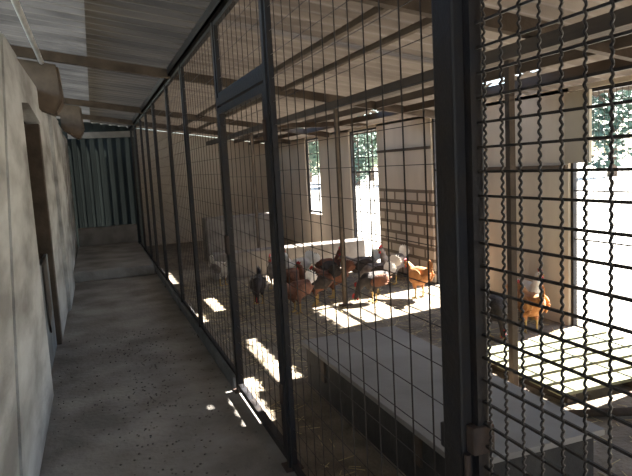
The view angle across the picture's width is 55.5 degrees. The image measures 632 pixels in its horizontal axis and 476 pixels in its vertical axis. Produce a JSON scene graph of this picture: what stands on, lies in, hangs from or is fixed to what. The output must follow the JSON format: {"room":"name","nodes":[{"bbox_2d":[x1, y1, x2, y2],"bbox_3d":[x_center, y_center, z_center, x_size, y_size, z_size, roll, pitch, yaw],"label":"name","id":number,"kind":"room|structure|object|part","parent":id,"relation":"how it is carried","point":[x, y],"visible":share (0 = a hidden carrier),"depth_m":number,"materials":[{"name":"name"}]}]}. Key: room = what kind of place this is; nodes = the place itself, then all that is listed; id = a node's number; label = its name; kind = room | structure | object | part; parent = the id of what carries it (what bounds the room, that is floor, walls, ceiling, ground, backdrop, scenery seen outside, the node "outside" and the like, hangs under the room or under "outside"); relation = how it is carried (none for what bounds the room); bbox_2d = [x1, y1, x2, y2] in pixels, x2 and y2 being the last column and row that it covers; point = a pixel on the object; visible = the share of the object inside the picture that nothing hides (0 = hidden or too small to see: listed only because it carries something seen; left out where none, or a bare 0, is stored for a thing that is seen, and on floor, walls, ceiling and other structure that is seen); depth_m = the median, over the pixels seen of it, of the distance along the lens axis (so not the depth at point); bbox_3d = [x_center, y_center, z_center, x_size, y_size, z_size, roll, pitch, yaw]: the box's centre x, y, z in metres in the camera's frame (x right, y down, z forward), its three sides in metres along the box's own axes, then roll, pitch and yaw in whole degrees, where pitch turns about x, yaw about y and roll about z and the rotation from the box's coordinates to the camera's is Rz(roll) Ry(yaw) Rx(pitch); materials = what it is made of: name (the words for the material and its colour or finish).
{"room":"chicken coop","nodes":[
{"label":"chicken coop","id":0,"kind":"room"},
{"bbox_2d":[0,32,77,475],"bbox_3d":[-2.854,-0.285,6.468,0.170,2.330,12.295,-6,7,-20],"label":"wall","id":1,"kind":"structure","parent":0,"point":[33,376],"depth_m":3.31,"materials":[{"name":"grey concrete"}]},
{"bbox_2d":[17,59,63,116],"bbox_3d":[-2.608,-1.404,5.630,0.429,0.506,0.340,-6,7,-20],"label":"block","id":2,"kind":"object","parent":1,"relation":"on","point":[46,78],"visible":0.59,"depth_m":5.50,"materials":[{"name":"beige concrete"}]},
{"bbox_2d":[24,124,62,344],"bbox_3d":[-2.463,-0.015,5.429,0.120,2.000,0.125,-6,7,-20],"label":"door frame","id":3,"kind":"structure","parent":1,"relation":"attached to","point":[32,131],"depth_m":5.34,"materials":[{"name":"brown wood"}]},
{"bbox_2d":[60,104,84,139],"bbox_3d":[-3.556,-1.690,8.764,0.309,0.503,0.340,-6,7,-20],"label":"block","id":4,"kind":"object","parent":1,"relation":"on","point":[71,118],"visible":0.84,"depth_m":8.61,"materials":[{"name":"beige concrete"}]},
{"bbox_2d":[0,0,89,121],"bbox_3d":[-2.585,-1.705,5.134,1.150,0.193,14.895,-6,7,-20],"label":"ceiling","id":5,"kind":"structure","parent":0,"point":[55,25],"depth_m":4.77,"materials":[{"name":"grey metal"}]},
{"bbox_2d":[84,0,211,126],"bbox_3d":[-1.683,-1.649,5.475,0.760,0.134,14.895,-6,7,-20],"label":"ceiling","id":6,"kind":"structure","parent":0,"point":[150,33],"depth_m":4.78,"materials":[{"name":"grey metal"}]},
{"bbox_2d":[56,118,268,247],"bbox_3d":[-3.036,-1.257,12.947,4.520,2.734,0.133,-6,7,-20],"label":"wall","id":7,"kind":"structure","parent":0,"point":[164,180],"depth_m":12.69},
{"bbox_2d":[67,131,133,138],"bbox_3d":[-4.377,-2.099,12.222,1.270,0.120,0.080,-6,7,-20],"label":"wooden lintel","id":8,"kind":"object","parent":7,"relation":"attached to","point":[115,134],"visible":0.71,"depth_m":12.21,"materials":[{"name":"grey wood"}]},
{"bbox_2d":[206,5,631,144],"bbox_3d":[0.222,-1.367,6.160,0.100,0.080,14.800,-6,7,-20],"label":"roof beam","id":9,"kind":"structure","parent":7,"relation":"attached to","point":[598,26],"depth_m":3.55,"materials":[{"name":"brown wood"}]},
{"bbox_2d":[39,237,631,475],"bbox_3d":[-0.678,0.883,6.051,5.270,0.120,14.800,-6,7,-20],"label":"floor","id":10,"kind":"structure","parent":0,"point":[102,310],"depth_m":4.23,"materials":[{"name":"concrete"}]},
{"bbox_2d":[39,254,56,371],"bbox_3d":[-2.167,0.625,4.797,0.030,0.850,1.340,-6,7,-20],"label":"board","id":11,"kind":"object","parent":10,"relation":"on","point":[52,341],"visible":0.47,"depth_m":4.89,"materials":[{"name":"grey wood"}]},
{"bbox_2d":[39,256,51,332],"bbox_3d":[-2.241,0.475,4.958,0.076,0.607,0.420,-6,7,-20],"label":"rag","id":12,"kind":"object","parent":11,"relation":"hanging from","point":[47,289],"visible":0.67,"depth_m":4.96,"materials":[{"name":"fabric"}]},
{"bbox_2d":[74,241,154,282],"bbox_3d":[-3.662,0.347,10.728,1.150,0.150,3.900,-6,7,-20],"label":"step","id":13,"kind":"structure","parent":10,"relation":"on","point":[127,259],"depth_m":9.54,"materials":[{"name":"concrete"}]},
{"bbox_2d":[78,224,137,246],"bbox_3d":[-4.263,-0.064,12.323,1.140,0.350,0.270,-6,7,-20],"label":"concrete ledge","id":14,"kind":"object","parent":13,"relation":"on","point":[89,236],"visible":1,"depth_m":12.20,"materials":[{"name":"grey concrete"}]},
{"bbox_2d":[130,134,141,240],"bbox_3d":[-3.718,-1.005,12.394,0.080,2.440,0.080,-6,7,-20],"label":"steel post","id":15,"kind":"object","parent":10,"relation":"on","point":[130,134],"visible":0.25,"depth_m":12.37,"materials":[{"name":"black metal"}]},
{"bbox_2d":[53,327,270,475],"bbox_3d":[-1.112,1.098,3.928,1.152,0.010,4.100,-6,7,-20],"label":"gravel","id":16,"kind":"object","parent":10,"relation":"on","point":[171,469],"visible":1,"depth_m":3.97,"materials":[{"name":"grey gravel"}]},
{"bbox_2d":[140,244,235,387],"bbox_3d":[-2.088,0.582,8.315,0.070,0.090,8.940,-6,7,-20],"label":"kerb","id":17,"kind":"object","parent":10,"relation":"on","point":[226,370],"visible":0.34,"depth_m":5.34,"materials":[{"name":"grey concrete"}]},
{"bbox_2d":[130,125,143,247],"bbox_3d":[-3.504,-0.993,11.805,0.025,2.343,1.206,-6,7,-20],"label":"mesh panel","id":18,"kind":"object","parent":17,"relation":"on","point":[132,128],"visible":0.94,"depth_m":12.17,"materials":[{"name":"metal"}]},
{"bbox_2d":[134,130,146,249],"bbox_3d":[-3.285,-0.888,11.227,0.080,2.440,0.080,-6,7,-20],"label":"steel post","id":19,"kind":"object","parent":17,"relation":"on","point":[134,130],"visible":0.14,"depth_m":11.21,"materials":[{"name":"black metal"}]},
{"bbox_2d":[134,119,150,257],"bbox_3d":[-3.062,-0.874,10.615,0.025,2.343,1.256,-6,7,-20],"label":"mesh panel","id":20,"kind":"object","parent":17,"relation":"on","point":[137,121],"visible":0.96,"depth_m":10.96,"materials":[{"name":"metal"}]},
{"bbox_2d":[138,118,152,255],"bbox_3d":[-2.834,-0.767,10.014,0.080,2.440,0.080,-6,7,-20],"label":"steel post","id":21,"kind":"object","parent":17,"relation":"on","point":[138,118],"visible":0.28,"depth_m":9.99,"materials":[{"name":"black metal"}]},
{"bbox_2d":[139,113,156,265],"bbox_3d":[-2.654,-0.764,9.518,0.025,2.343,1.006,-6,7,-20],"label":"mesh panel","id":22,"kind":"object","parent":17,"relation":"on","point":[142,115],"visible":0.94,"depth_m":9.84,"materials":[{"name":"metal"}]},
{"bbox_2d":[143,111,159,273],"bbox_3d":[-2.470,-0.669,9.034,0.080,2.440,0.080,-6,7,-20],"label":"steel post","id":23,"kind":"object","parent":17,"relation":"on","point":[143,111],"visible":0.3,"depth_m":9.00,"materials":[{"name":"black metal"}]},
{"bbox_2d":[144,103,165,277],"bbox_3d":[-2.264,-0.659,8.468,0.025,2.343,1.156,-6,7,-20],"label":"mesh panel","id":24,"kind":"object","parent":17,"relation":"on","point":[149,106],"visible":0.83,"depth_m":8.77,"materials":[{"name":"metal"}]},
{"bbox_2d":[151,101,168,279],"bbox_3d":[-2.054,-0.557,7.914,0.080,2.440,0.080,-6,7,-20],"label":"steel post","id":25,"kind":"object","parent":17,"relation":"on","point":[151,101],"visible":0.27,"depth_m":7.88,"materials":[{"name":"black metal"}]},
{"bbox_2d":[152,86,180,298],"bbox_3d":[-1.794,-0.533,7.204,0.025,2.343,1.466,-6,7,-20],"label":"mesh panel","id":26,"kind":"object","parent":17,"relation":"on","point":[172,283],"visible":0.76,"depth_m":7.44,"materials":[{"name":"metal"}]},
{"bbox_2d":[163,84,184,310],"bbox_3d":[-1.530,-0.416,6.505,0.080,2.440,0.080,-6,7,-20],"label":"steel post","id":27,"kind":"object","parent":17,"relation":"on","point":[164,84],"visible":0.27,"depth_m":6.48,"materials":[{"name":"black metal"}]},
{"bbox_2d":[165,68,198,323],"bbox_3d":[-1.326,-0.407,5.944,0.025,2.343,1.146,-6,7,-20],"label":"mesh panel","id":28,"kind":"object","parent":17,"relation":"on","point":[176,72],"visible":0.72,"depth_m":6.19,"materials":[{"name":"metal"}]},
{"bbox_2d":[178,65,199,337],"bbox_3d":[-1.117,-0.305,5.394,0.080,2.440,0.080,-6,7,-20],"label":"steel post","id":29,"kind":"object","parent":17,"relation":"on","point":[178,65],"visible":0.29,"depth_m":5.37,"materials":[{"name":"black metal"}]},
{"bbox_2d":[180,26,234,373],"bbox_3d":[-0.854,-0.280,4.675,0.025,2.343,1.486,-6,7,-20],"label":"mesh panel","id":30,"kind":"object","parent":17,"relation":"on","point":[207,32],"visible":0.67,"depth_m":4.79,"materials":[{"name":"metal"}]},
{"bbox_2d":[209,255,227,286],"bbox_3d":[-1.251,0.405,7.901,0.480,0.443,0.193,2,9,37],"label":"hen","id":31,"kind":"object","parent":10,"relation":"on","point":[218,267],"visible":0.57,"depth_m":7.83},
{"bbox_2d":[210,22,239,393],"bbox_3d":[-0.586,-0.162,3.966,0.080,2.440,0.080,-6,7,-20],"label":"steel post","id":32,"kind":"object","parent":10,"relation":"on","point":[235,390],"visible":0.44,"depth_m":3.91,"materials":[{"name":"black metal"}]},
{"bbox_2d":[202,212,270,260],"bbox_3d":[-1.276,-0.036,10.451,1.300,0.720,0.400,-6,7,-20],"label":"wall","id":33,"kind":"structure","parent":10,"relation":"on","point":[220,241],"depth_m":10.24,"materials":[{"name":"grey concrete"}]},
{"bbox_2d":[250,133,259,247],"bbox_3d":[-0.970,-0.637,9.648,0.120,2.070,0.120,-6,7,-20],"label":"post","id":34,"kind":"object","parent":10,"relation":"on","point":[251,137],"visible":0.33,"depth_m":9.61,"materials":[{"name":"metal"}]},
{"bbox_2d":[249,265,266,303],"bbox_3d":[-0.650,0.534,6.728,0.193,0.401,0.514,-3,7,-2],"label":"hen","id":35,"kind":"object","parent":10,"relation":"on","point":[259,289],"visible":0.85,"depth_m":6.64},
{"bbox_2d":[266,254,272,288],"bbox_3d":[-0.517,0.398,7.530,0.204,0.466,0.505,-2,7,8],"label":"hen","id":36,"kind":"object","parent":10,"relation":"on","point":[269,265],"visible":0.48,"depth_m":7.36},
{"bbox_2d":[258,0,303,472],"bbox_3d":[-0.184,-0.054,2.884,0.090,2.440,0.090,-6,7,-20],"label":"steel post","id":37,"kind":"object","parent":10,"relation":"on","point":[287,467],"visible":0.55,"depth_m":2.87,"materials":[{"name":"black metal"}]},
{"bbox_2d":[217,69,262,105],"bbox_3d":[-0.424,-0.822,3.340,0.040,0.050,1.114,-6,7,-20],"label":"door frame","id":38,"kind":"structure","parent":37,"relation":"attached to","point":[255,80],"depth_m":3.23,"materials":[{"name":"metal"}]},
{"bbox_2d":[212,0,261,96],"bbox_3d":[-0.438,-1.084,3.309,0.025,0.468,1.114,-6,7,-20],"label":"mesh panel","id":39,"kind":"object","parent":38,"relation":"on","point":[230,3],"visible":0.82,"depth_m":3.47,"materials":[{"name":"metal"}]},
{"bbox_2d":[218,83,286,458],"bbox_3d":[-0.379,0.146,3.448,0.060,1.870,1.124,-6,7,-20],"label":"door","id":40,"kind":"structure","parent":37,"relation":"attached to","point":[257,92],"depth_m":3.56,"materials":[{"name":"metal"}]},
{"bbox_3d":[-0.580,0.045,3.917,0.020,0.120,0.070,-6,7,-20],"label":"lock plate","id":41,"kind":"part","parent":40,"relation":"part of","materials":[{"name":"metal"}]},
{"bbox_3d":[-0.119,1.151,3.028,0.090,0.010,0.090,-6,7,-20],"label":"plate","id":42,"kind":"part","parent":37,"relation":"part of","materials":[{"name":"metal"}]},
{"bbox_2d":[210,238,364,280],"bbox_3d":[-0.378,0.297,8.783,2.290,0.360,0.300,-6,7,-20],"label":"wall","id":43,"kind":"structure","parent":10,"relation":"on","point":[350,244],"depth_m":8.63,"materials":[{"name":"grey concrete"}]},
{"bbox_2d":[286,267,299,282],"bbox_3d":[-0.259,0.467,7.022,0.541,0.422,0.204,-9,9,-42],"label":"hen","id":44,"kind":"object","parent":10,"relation":"on","point":[292,271],"visible":0.24,"depth_m":6.90,"materials":[{"name":"brown"}]},
{"bbox_2d":[285,250,314,269],"bbox_3d":[-0.226,0.359,7.724,0.505,0.466,0.204,-7,8,-32],"label":"hen","id":45,"kind":"object","parent":10,"relation":"on","point":[308,254],"visible":0.4,"depth_m":7.67,"materials":[{"name":"white"}]},
{"bbox_2d":[287,269,316,313],"bbox_3d":[-0.198,0.563,6.197,0.544,0.422,0.204,-9,9,-42],"label":"hen","id":46,"kind":"object","parent":10,"relation":"on","point":[309,275],"visible":0.7,"depth_m":6.15,"materials":[{"name":"brown"}]},
{"bbox_2d":[294,261,341,305],"bbox_3d":[0.025,0.481,6.495,0.530,0.489,0.214,-2,7,8],"label":"hen","id":47,"kind":"object","parent":10,"relation":"on","point":[319,286],"visible":0.57,"depth_m":6.43,"materials":[{"name":"brown"}]},
{"bbox_2d":[309,246,340,270],"bbox_3d":[0.148,0.355,7.587,0.505,0.466,0.204,-7,8,-32],"label":"hen","id":48,"kind":"object","parent":10,"relation":"on","point":[327,262],"visible":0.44,"depth_m":7.49,"materials":[{"name":"brown"}]},
{"bbox_2d":[309,260,355,298],"bbox_3d":[0.189,0.468,6.812,0.544,0.422,0.204,-5,7,-12],"label":"hen","id":49,"kind":"object","parent":10,"relation":"on","point":[350,265],"visible":0.41,"depth_m":6.77,"materials":[{"name":"brown"}]},
{"bbox_2d":[333,109,352,306],"bbox_3d":[0.262,-0.306,6.335,0.120,2.070,0.120,-6,7,-20],"label":"post","id":50,"kind":"object","parent":10,"relation":"on","point":[335,113],"visible":0.75,"depth_m":6.32,"materials":[{"name":"metal"}]},
{"bbox_3d":[0.317,0.714,6.458,0.120,0.012,0.120,-6,7,-20],"label":"foot plate","id":51,"kind":"part","parent":50,"relation":"part of","materials":[{"name":"metal"}]},
{"bbox_2d":[263,0,442,475],"bbox_3d":[0.081,0.012,2.171,0.025,2.426,1.478,-6,7,-20],"label":"mesh panel","id":52,"kind":"object","parent":10,"relation":"on","point":[266,3],"visible":0.8,"depth_m":2.27,"materials":[{"name":"metal"}]},
{"bbox_3d":[0.081,0.012,2.171,0.025,2.426,1.478,-6,7,-20],"label":"panel frame","id":53,"kind":"part","parent":52,"relation":"part of","materials":[{"name":"metal"}]},
{"bbox_2d":[338,249,379,272],"bbox_3d":[0.558,0.358,7.473,0.571,0.443,0.214,-3,7,-2],"label":"hen","id":54,"kind":"object","parent":10,"relation":"on","point":[376,256],"visible":0.44,"depth_m":7.42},
{"bbox_2d":[352,262,396,302],"bbox_3d":[0.628,0.482,6.495,0.541,0.422,0.204,-6,7,-22],"label":"hen","id":55,"kind":"object","parent":10,"relation":"on","point":[381,278],"visible":0.94,"depth_m":6.42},
{"bbox_2d":[354,254,401,293],"bbox_3d":[0.713,0.413,6.946,0.568,0.443,0.214,-2,7,8],"label":"hen","id":56,"kind":"object","parent":10,"relation":"on","point":[395,259],"visible":0.26,"depth_m":6.89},
{"bbox_2d":[378,244,409,284],"bbox_3d":[0.960,0.308,7.415,0.555,0.513,0.224,-9,9,-42],"label":"hen","id":57,"kind":"object","parent":10,"relation":"on","point":[402,249],"visible":0.5,"depth_m":7.35,"materials":[{"name":"white"}]},
{"bbox_2d":[184,272,631,475],"bbox_3d":[0.661,0.842,5.253,2.850,0.006,6.901,-6,7,-20],"label":"litter","id":58,"kind":"object","parent":10,"relation":"on","point":[352,287],"visible":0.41,"depth_m":5.76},
{"bbox_2d":[567,407,631,416],"bbox_3d":[1.889,0.976,3.387,1.039,0.052,0.053,-3,7,4],"label":"wooden stick","id":59,"kind":"object","parent":58,"relation":"on","point":[621,411],"visible":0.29,"depth_m":3.38,"materials":[{"name":"brown wood"}]},
{"bbox_2d":[404,258,434,297],"bbox_3d":[1.127,0.436,6.566,0.214,0.442,0.573,-6,8,-25],"label":"hen","id":60,"kind":"object","parent":10,"relation":"on","point":[420,273],"visible":0.81,"depth_m":6.47,"materials":[{"name":"orange"}]},
{"bbox_2d":[301,326,604,475],"bbox_3d":[0.583,0.920,3.416,0.730,0.300,1.960,-6,7,-20],"label":"platform","id":61,"kind":"object","parent":10,"relation":"on","point":[421,366],"visible":0.72,"depth_m":3.07,"materials":[{"name":"grey concrete"}]},
{"bbox_2d":[431,0,494,475],"bbox_3d":[0.351,0.090,1.443,0.164,2.440,0.167,-6,7,-20],"label":"steel post","id":62,"kind":"object","parent":10,"relation":"on","point":[461,439],"visible":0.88,"depth_m":1.40,"materials":[{"name":"black metal"}]},
{"bbox_2d":[127,0,237,129],"bbox_3d":[-1.306,-1.587,5.571,0.090,0.080,14.800,-6,7,-20],"label":"rail","id":63,"kind":"object","parent":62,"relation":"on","point":[214,8],"visible":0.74,"depth_m":4.54,"materials":[{"name":"metal"}]},
{"bbox_3d":[0.353,0.503,1.551,0.060,0.065,0.043,-6,7,-20],"label":"latch plate","id":64,"kind":"part","parent":62,"relation":"part of","materials":[{"name":"metal"}]},
{"bbox_2d":[487,285,507,338],"bbox_3d":[1.494,0.603,5.014,0.214,0.443,0.568,-3,7,-2],"label":"hen","id":65,"kind":"object","parent":10,"relation":"on","point":[496,305],"visible":0.38,"depth_m":4.87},
{"bbox_2d":[504,60,527,390],"bbox_3d":[1.223,-0.047,3.750,0.120,2.070,0.120,-6,7,-20],"label":"post","id":66,"kind":"object","parent":10,"relation":"on","point":[509,79],"visible":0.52,"depth_m":3.73,"materials":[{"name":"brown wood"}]},
{"bbox_2d":[505,268,543,320],"bbox_3d":[1.901,0.490,5.476,0.224,0.513,0.555,-6,7,-20],"label":"hen","id":67,"kind":"object","parent":10,"relation":"on","point":[533,286],"visible":0.23,"depth_m":5.29,"materials":[{"name":"white"}]},
{"bbox_2d":[517,279,550,332],"bbox_3d":[1.812,0.580,5.057,0.214,0.443,0.571,-4,7,-7],"label":"hen","id":68,"kind":"object","parent":10,"relation":"on","point":[530,311],"visible":0.66,"depth_m":4.95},
{"bbox_2d":[462,0,631,475],"bbox_3d":[0.644,0.164,0.656,0.025,2.430,1.598,-6,7,-20],"label":"mesh panel","id":69,"kind":"object","parent":10,"relation":"on","point":[470,20],"visible":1,"depth_m":1.22,"materials":[{"name":"metal"}]},
{"bbox_3d":[0.644,0.164,0.656,0.025,2.426,1.598,-6,7,-20],"label":"panel frame","id":70,"kind":"part","parent":69,"relation":"part of","materials":[{"name":"metal"}]},
{"bbox_2d":[488,328,631,403],"bbox_3d":[1.866,0.866,4.225,1.200,0.078,0.950,-6,7,-20],"label":"pallet","id":71,"kind":"object","parent":10,"relation":"on","point":[598,339],"visible":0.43,"depth_m":4.14,"materials":[{"name":"brown wood"}]},
{"bbox_2d":[136,0,631,141],"bbox_3d":[0.300,-1.524,6.225,3.440,0.541,14.895,-6,7,-20],"label":"ceiling","id":72,"kind":"structure","parent":0,"point":[410,54],"depth_m":4.59,"materials":[{"name":"grey metal"}]},
{"bbox_2d":[56,114,290,143],"bbox_3d":[-2.655,-2.064,11.236,4.520,0.772,0.060,-6,7,-20],"label":"rafter","id":73,"kind":"object","parent":72,"relation":"attached to","point":[86,117],"visible":0.57,"depth_m":11.05,"materials":[{"name":"brown wood"}]},
{"bbox_2d":[64,98,328,136],"bbox_3d":[-1.927,-1.868,9.276,4.520,0.772,0.060,-6,7,-20],"label":"rafter","id":74,"kind":"object","parent":72,"relation":"attached to","point":[69,101],"visible":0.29,"depth_m":9.10,"materials":[{"name":"brown wood"}]},
{"bbox_2d":[10,45,434,118],"bbox_3d":[-0.748,-1.551,6.103,4.520,0.772,0.060,-6,7,-20],"label":"rafter","id":75,"kind":"object","parent":72,"relation":"attached to","point":[25,52],"visible":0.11,"depth_m":5.76,"materials":[{"name":"brown wood"}]},
{"bbox_2d":[11,0,43,63],"bbox_3d":[-1.145,-1.233,1.835,0.049,0.052,7.650,-6,7,-20],"label":"pipe","id":76,"kind":"object","parent":75,"relation":"attached to","point":[16,4],"visible":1,"depth_m":4.14,"materials":[{"name":"metal"}]},
{"bbox_2d":[171,6,389,131],"bbox_3d":[-0.559,-1.536,5.853,0.040,0.042,14.800,-6,7,-20],"label":"rafter","id":77,"kind":"structure","parent":72,"relation":"attached to","point":[373,12],"depth_m":4.07,"materials":[{"name":"brown wood"}]},
{"bbox_2d":[189,0,486,133],"bbox_3d":[-0.248,-1.516,5.971,0.040,0.042,14.800,-6,7,-20],"label":"rafter","id":78,"kind":"structure","parent":72,"relation":"attached to","point":[426,22],"depth_m":4.47,"materials":[{"name":"brown wood"}]},
{"bbox_2d":[233,34,631,142],"bbox_3d":[0.764,-1.438,6.355,0.040,0.072,14.800,-6,7,-20],"label":"beam","id":79,"kind":"structure","parent":72,"relation":"attached to","point":[622,42],"depth_m":4.62,"materials":[{"name":"brown wood"}]},
{"bbox_2d":[249,58,631,144],"bbox_3d":[1.094,-1.417,6.480,0.040,0.072,14.800,-6,7,-20],"label":"beam","id":80,"kind":"structure","parent":72,"relation":"attached to","point":[601,65],"depth_m":4.91,"materials":[{"name":"brown wood"}]},
{"bbox_2d":[350,0,631,61],"bbox_3d":[1.134,-1.194,3.377,2.910,0.542,0.060,-6,7,-20],"label":"rafter","id":81,"kind":"object","parent":72,"relation":"attached to","point":[509,20],"visible":0.5,"depth_m":3.33,"materials":[{"name":"brown wood"}]},
{"bbox_2d":[278,88,570,325],"bbox_3d":[0.604,-0.642,9.402,0.080,2.090,9.150,-6,7,-20],"label":"wall","id":82,"kind":"structure","parent":0,"point":[551,268],"depth_m":7.27,"materials":[{"name":"beige paint"}]},
{"bbox_2d":[305,137,321,213],"bbox_3d":[-0.016,-1.128,10.998,0.040,1.380,0.750,-6,7,-20],"label":"window","id":83,"kind":"structure","parent":82,"relation":"in","point":[308,140],"depth_m":11.15,"materials":[{"name":"glass"}]},
{"bbox_2d":[349,127,380,262],"bbox_3d":[0.765,-0.586,8.985,0.040,2.060,0.990,-6,7,-20],"label":"window","id":84,"kind":"structure","parent":82,"relation":"in","point":[373,128],"depth_m":9.05,"materials":[{"name":"glass"}]},
{"bbox_2d":[376,146,430,152],"bbox_3d":[1.098,-1.139,7.752,0.019,0.035,1.420,-6,7,-20],"label":"batten","id":85,"kind":"object","parent":82,"relation":"attached to","point":[421,147],"visible":1,"depth_m":7.62,"materials":[{"name":"brown wood"}]},
{"bbox_2d":[432,119,439,284],"bbox_3d":[1.601,-0.361,6.736,0.040,2.060,0.950,-6,7,-20],"label":"window","id":86,"kind":"structure","parent":82,"relation":"in","point":[433,123],"depth_m":7.15,"materials":[{"name":"metal"}]},
{"bbox_2d":[484,165,566,169],"bbox_3d":[1.907,-0.657,5.647,0.019,0.035,1.220,-6,7,-20],"label":"batten","id":87,"kind":"object","parent":82,"relation":"attached to","point":[546,166],"visible":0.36,"depth_m":5.44,"materials":[{"name":"brown wood"}]},
{"bbox_2d":[564,89,591,162],"bbox_3d":[2.143,-0.907,4.912,0.028,0.580,0.270,-6,7,-20],"label":"board","id":88,"kind":"object","parent":82,"relation":"attached to","point":[574,152],"visible":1,"depth_m":4.91,"materials":[{"name":"beige wood"}]},
{"bbox_2d":[279,75,631,143],"bbox_3d":[1.528,-1.403,6.642,0.080,0.038,14.800,-6,7,-20],"label":"beam","id":89,"kind":"structure","parent":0,"point":[625,78],"depth_m":4.98,"materials":[{"name":"brown wood"}]},
{"bbox_2d":[281,121,365,127],"bbox_3d":[0.114,-1.604,8.475,1.290,0.070,0.080,-6,7,-20],"label":"tie beam","id":90,"kind":"structure","parent":89,"relation":"on","point":[299,124],"depth_m":8.38,"materials":[{"name":"brown wood"}]},
{"bbox_3d":[2.815,-0.047,3.452,0.080,2.090,1.100,-6,7,-20],"label":"wall","id":91,"kind":"structure","parent":0,"visible":0},
{"bbox_2d":[571,81,631,337],"bbox_3d":[2.413,-0.142,4.552,0.040,2.060,1.250,-6,7,-20],"label":"window","id":92,"kind":"structure","parent":91,"relation":"in","point":[574,175],"depth_m":4.92,"materials":[{"name":"glass"}]},
{"label":"outside","id":93,"kind":"structure","parent":0,"visible":0},
{"bbox_2d":[310,154,631,335],"bbox_3d":[60.705,-9.327,64.490,160.900,0.240,200.000,-6,7,-20],"label":"ground","id":94,"kind":"structure","parent":93,"point":[623,181],"depth_m":11.62,"materials":[{"name":"white"}]},
{"bbox_2d":[301,128,319,181],"bbox_3d":[-1.068,-9.375,58.886,6.265,7.881,6.190,0,7,21],"label":"leafy tree","id":95,"kind":"object","parent":94,"relation":"on","point":[312,147],"visible":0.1,"depth_m":57.10,"materials":[{"name":"green plant"}]},
{"bbox_2d":[353,110,376,184],"bbox_3d":[3.103,-6.733,43.202,4.698,5.911,4.642,-2,7,13],"label":"leafy tree","id":96,"kind":"object","parent":94,"relation":"on","point":[361,147],"visible":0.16,"depth_m":42.75,"materials":[{"name":"green plant"}]},
{"bbox_2d":[358,132,377,180],"bbox_3d":[4.769,-7.840,52.400,5.808,5.760,5.687,-5,7,-12],"label":"leafy tree","id":97,"kind":"object","parent":94,"relation":"on","point":[375,137],"visible":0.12,"depth_m":50.92,"materials":[{"name":"green plant"}]},
{"bbox_2d":[579,90,631,176],"bbox_3d":[17.506,-7.996,34.951,6.963,8.866,7.048,-6,7,-20],"label":"leafy tree","id":98,"kind":"object","parent":94,"relation":"on","point":[598,125],"visible":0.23,"depth_m":35.04,"materials":[{"name":"green plant"}]}
]}

